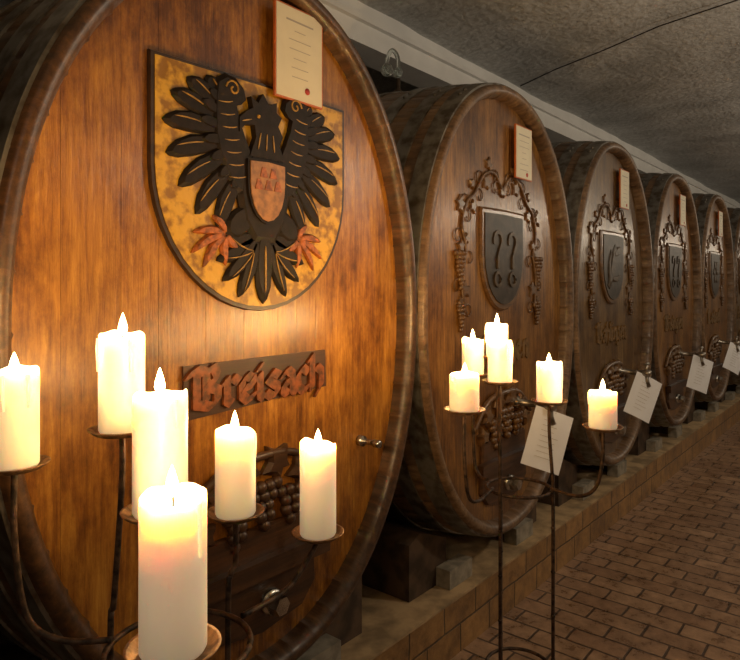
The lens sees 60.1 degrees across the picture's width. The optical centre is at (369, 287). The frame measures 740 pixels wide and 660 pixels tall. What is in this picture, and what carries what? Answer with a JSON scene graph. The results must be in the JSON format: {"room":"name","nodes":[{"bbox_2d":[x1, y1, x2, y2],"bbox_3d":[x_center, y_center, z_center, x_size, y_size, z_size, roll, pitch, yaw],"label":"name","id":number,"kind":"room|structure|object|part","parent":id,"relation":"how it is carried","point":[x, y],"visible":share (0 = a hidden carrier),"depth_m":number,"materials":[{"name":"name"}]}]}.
{"room":"wine cellar","nodes":[
{"label":"wine cellar","id":0,"kind":"room"},
{"bbox_2d":[0,0,739,202],"bbox_3d":[3.892,-1.500,6.189,5.600,0.047,19.500,0,0,40],"label":"ceiling","id":1,"kind":"structure","parent":0,"point":[670,92],"depth_m":4.22,"materials":[{"name":"paint"}]},
{"bbox_2d":[319,0,739,207],"bbox_3d":[2.872,-1.410,7.034,0.230,0.240,19.480,0,0,40],"label":"wall","id":2,"kind":"structure","parent":1,"relation":"attached to","point":[425,63],"depth_m":3.94,"materials":[{"name":"white paint"}]},
{"bbox_2d":[520,0,737,85],"bbox_3d":[1.515,-1.485,3.983,1.553,0.008,0.597,0,0,40],"label":"cable","id":3,"kind":"object","parent":1,"relation":"attached to","point":[734,0],"depth_m":3.80,"materials":[{"name":"black"}]},
{"bbox_2d":[451,420,739,659],"bbox_3d":[3.892,1.550,6.189,5.600,0.100,19.500,0,0,40],"label":"floor","id":4,"kind":"structure","parent":0,"point":[662,582],"depth_m":3.19,"materials":[{"name":"brick"}]},
{"bbox_2d":[0,425,343,659],"bbox_3d":[-0.219,0.854,0.888,0.586,1.286,0.499,0,0,-28],"label":"candelabrum","id":5,"kind":"object","parent":4,"relation":"on","point":[130,651],"visible":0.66,"depth_m":0.97,"materials":[{"name":"metal"}]},
{"bbox_2d":[0,364,39,470],"bbox_3d":[-0.527,0.180,0.950,0.067,0.170,0.067,0,0,-29],"label":"pillar candle","id":6,"kind":"object","parent":5,"relation":"on","point":[19,384],"visible":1,"depth_m":0.93,"materials":[{"name":"beige wax"}]},
{"bbox_2d":[96,330,144,433],"bbox_3d":[-0.375,0.127,0.969,0.070,0.179,0.067,0,0,40],"label":"pillar candle","id":7,"kind":"object","parent":5,"relation":"on","point":[120,355],"visible":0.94,"depth_m":0.94,"materials":[{"name":"beige wax"}]},
{"bbox_2d":[132,389,187,519],"bbox_3d":[-0.272,0.197,0.830,0.069,0.189,0.069,0,0,-5],"label":"pillar candle","id":8,"kind":"object","parent":5,"relation":"on","point":[159,418],"visible":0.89,"depth_m":0.80,"materials":[{"name":"beige wax"}]},
{"bbox_2d":[138,482,206,659],"bbox_3d":[-0.205,0.281,0.669,0.071,0.194,0.069,0,0,40],"label":"pillar candle","id":9,"kind":"object","parent":5,"relation":"on","point":[172,520],"visible":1,"depth_m":0.64,"materials":[{"name":"beige wax"}]},
{"bbox_2d":[215,425,256,519],"bbox_3d":[-0.225,0.291,1.070,0.067,0.173,0.067,0,0,40],"label":"pillar candle","id":10,"kind":"object","parent":5,"relation":"on","point":[235,446],"visible":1,"depth_m":1.04,"materials":[{"name":"beige wax"}]},
{"bbox_2d":[300,437,335,540],"bbox_3d":[-0.097,0.356,1.179,0.067,0.194,0.070,0,0,40],"label":"pillar candle","id":11,"kind":"object","parent":5,"relation":"on","point":[317,458],"visible":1,"depth_m":1.15,"materials":[{"name":"beige wax"}]},
{"bbox_2d":[0,391,739,659],"bbox_3d":[2.650,1.377,7.217,2.355,0.245,19.480,0,0,40],"label":"curb","id":12,"kind":"object","parent":4,"relation":"on","point":[438,624],"visible":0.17,"depth_m":3.06,"materials":[{"name":"stone"}]},
{"bbox_2d":[0,0,416,659],"bbox_3d":[-0.958,0.137,2.342,1.830,2.234,1.569,0,0,40],"label":"wine cask","id":13,"kind":"object","parent":12,"relation":"on","point":[220,182],"visible":0.85,"depth_m":1.68,"materials":[{"name":"brown wood"}]},
{"bbox_3d":[-0.300,0.828,1.811,0.045,0.305,0.500,0,0,40],"label":"hatch door","id":14,"kind":"part","parent":13,"relation":"part of","materials":[{"name":"brown wood"}]},
{"bbox_2d":[362,48,573,601],"bbox_3d":[0.025,0.024,3.412,1.982,2.461,1.569,0,0,40],"label":"wine cask","id":15,"kind":"object","parent":12,"relation":"on","point":[484,184],"visible":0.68,"depth_m":2.77,"materials":[{"name":"brown wood"}]},
{"bbox_3d":[0.625,0.828,2.929,0.045,0.305,0.500,0,0,40],"label":"hatch door","id":16,"kind":"part","parent":15,"relation":"part of","materials":[{"name":"brown wood"}]},
{"bbox_2d":[513,395,556,424],"bbox_3d":[0.769,0.551,2.978,0.205,0.156,0.080,0,0,40],"label":"tap","id":17,"kind":"object","parent":15,"relation":"on","point":[540,413],"depth_m":2.97,"materials":[{"name":"metal"}]},
{"bbox_2d":[537,141,661,506],"bbox_3d":[0.949,0.137,4.531,1.979,2.234,1.569,0,0,40],"label":"wine cask","id":18,"kind":"object","parent":12,"relation":"on","point":[613,278],"visible":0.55,"depth_m":3.98,"materials":[{"name":"brown wood"}]},
{"bbox_3d":[1.550,0.828,4.047,0.045,0.305,0.500,0,0,40],"label":"hatch door","id":19,"kind":"part","parent":18,"relation":"part of","materials":[{"name":"brown wood"}]},
{"bbox_2d":[620,362,651,386],"bbox_3d":[1.694,0.551,4.096,0.205,0.156,0.080,0,0,40],"label":"tap","id":20,"kind":"object","parent":18,"relation":"on","point":[642,378],"depth_m":4.04,"materials":[{"name":"metal"}]},
{"bbox_2d":[628,173,713,455],"bbox_3d":[1.875,0.137,5.648,1.982,2.234,1.569,0,0,40],"label":"wine cask","id":21,"kind":"object","parent":12,"relation":"on","point":[679,363],"visible":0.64,"depth_m":5.13,"materials":[{"name":"brown wood"}]},
{"bbox_3d":[2.475,0.828,5.165,0.045,0.305,0.500,0,0,40],"label":"hatch door","id":22,"kind":"part","parent":21,"relation":"part of","materials":[{"name":"brown wood"}]},
{"bbox_2d":[680,346,705,365],"bbox_3d":[2.619,0.551,5.214,0.205,0.156,0.080,0,0,40],"label":"tap","id":23,"kind":"object","parent":21,"relation":"on","point":[698,359],"depth_m":5.16,"materials":[{"name":"metal"}]},
{"bbox_2d":[683,193,739,423],"bbox_3d":[2.799,0.137,6.767,1.979,2.234,1.569,0,0,40],"label":"wine cask","id":24,"kind":"object","parent":12,"relation":"on","point":[716,244],"visible":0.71,"depth_m":6.28,"materials":[{"name":"brown wood"}]},
{"bbox_3d":[3.400,0.828,6.283,0.045,0.305,0.500,0,0,40],"label":"hatch door","id":25,"kind":"part","parent":24,"relation":"part of","materials":[{"name":"brown wood"}]},
{"bbox_2d":[718,336,739,351],"bbox_3d":[3.544,0.551,6.332,0.205,0.156,0.080,0,0,40],"label":"tap","id":26,"kind":"object","parent":24,"relation":"on","point":[734,346],"depth_m":6.28,"materials":[{"name":"metal"}]},
{"bbox_2d":[716,207,739,401],"bbox_3d":[3.725,0.137,7.884,1.982,2.234,1.569,0,0,40],"label":"wine cask","id":27,"kind":"object","parent":12,"relation":"on","point":[733,386],"visible":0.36,"depth_m":7.15,"materials":[{"name":"brown wood"}]},
{"bbox_2d":[443,354,623,659],"bbox_3d":[0.408,0.848,1.752,0.462,1.296,0.505,0,0,0],"label":"candelabrum","id":28,"kind":"object","parent":4,"relation":"on","point":[500,478],"visible":0.7,"depth_m":1.72,"materials":[{"name":"metal"}]},
{"bbox_2d":[449,371,478,412],"bbox_3d":[0.227,0.239,1.549,0.072,0.116,0.075,0,0,40],"label":"pillar candle","id":29,"kind":"object","parent":28,"relation":"on","point":[463,385],"visible":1,"depth_m":1.52,"materials":[{"name":"beige wax"}]},
{"bbox_2d":[462,337,483,374],"bbox_3d":[0.304,0.190,1.900,0.066,0.136,0.067,0,0,40],"label":"pillar candle","id":30,"kind":"object","parent":28,"relation":"on","point":[472,348],"visible":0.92,"depth_m":1.87,"materials":[{"name":"beige wax"}]},
{"bbox_2d":[485,322,507,355],"bbox_3d":[0.377,0.140,1.900,0.066,0.130,0.065,0,0,40],"label":"pillar candle","id":31,"kind":"object","parent":28,"relation":"on","point":[496,331],"visible":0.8,"depth_m":1.87,"materials":[{"name":"beige wax"}]},
{"bbox_2d":[487,339,512,382],"bbox_3d":[0.349,0.185,1.720,0.065,0.137,0.065,0,0,40],"label":"pillar candle","id":32,"kind":"object","parent":28,"relation":"on","point":[500,352],"visible":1,"depth_m":1.69,"materials":[{"name":"beige wax"}]},
{"bbox_2d":[536,361,562,402],"bbox_3d":[0.491,0.244,1.749,0.072,0.134,0.069,0,0,40],"label":"pillar candle","id":33,"kind":"object","parent":28,"relation":"on","point":[549,374],"visible":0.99,"depth_m":1.72,"materials":[{"name":"beige wax"}]},
{"bbox_2d":[587,389,616,429],"bbox_3d":[0.588,0.292,1.621,0.072,0.125,0.069,0,0,40],"label":"pillar candle","id":34,"kind":"object","parent":28,"relation":"on","point":[602,403],"visible":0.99,"depth_m":1.59,"materials":[{"name":"beige wax"}]}
]}

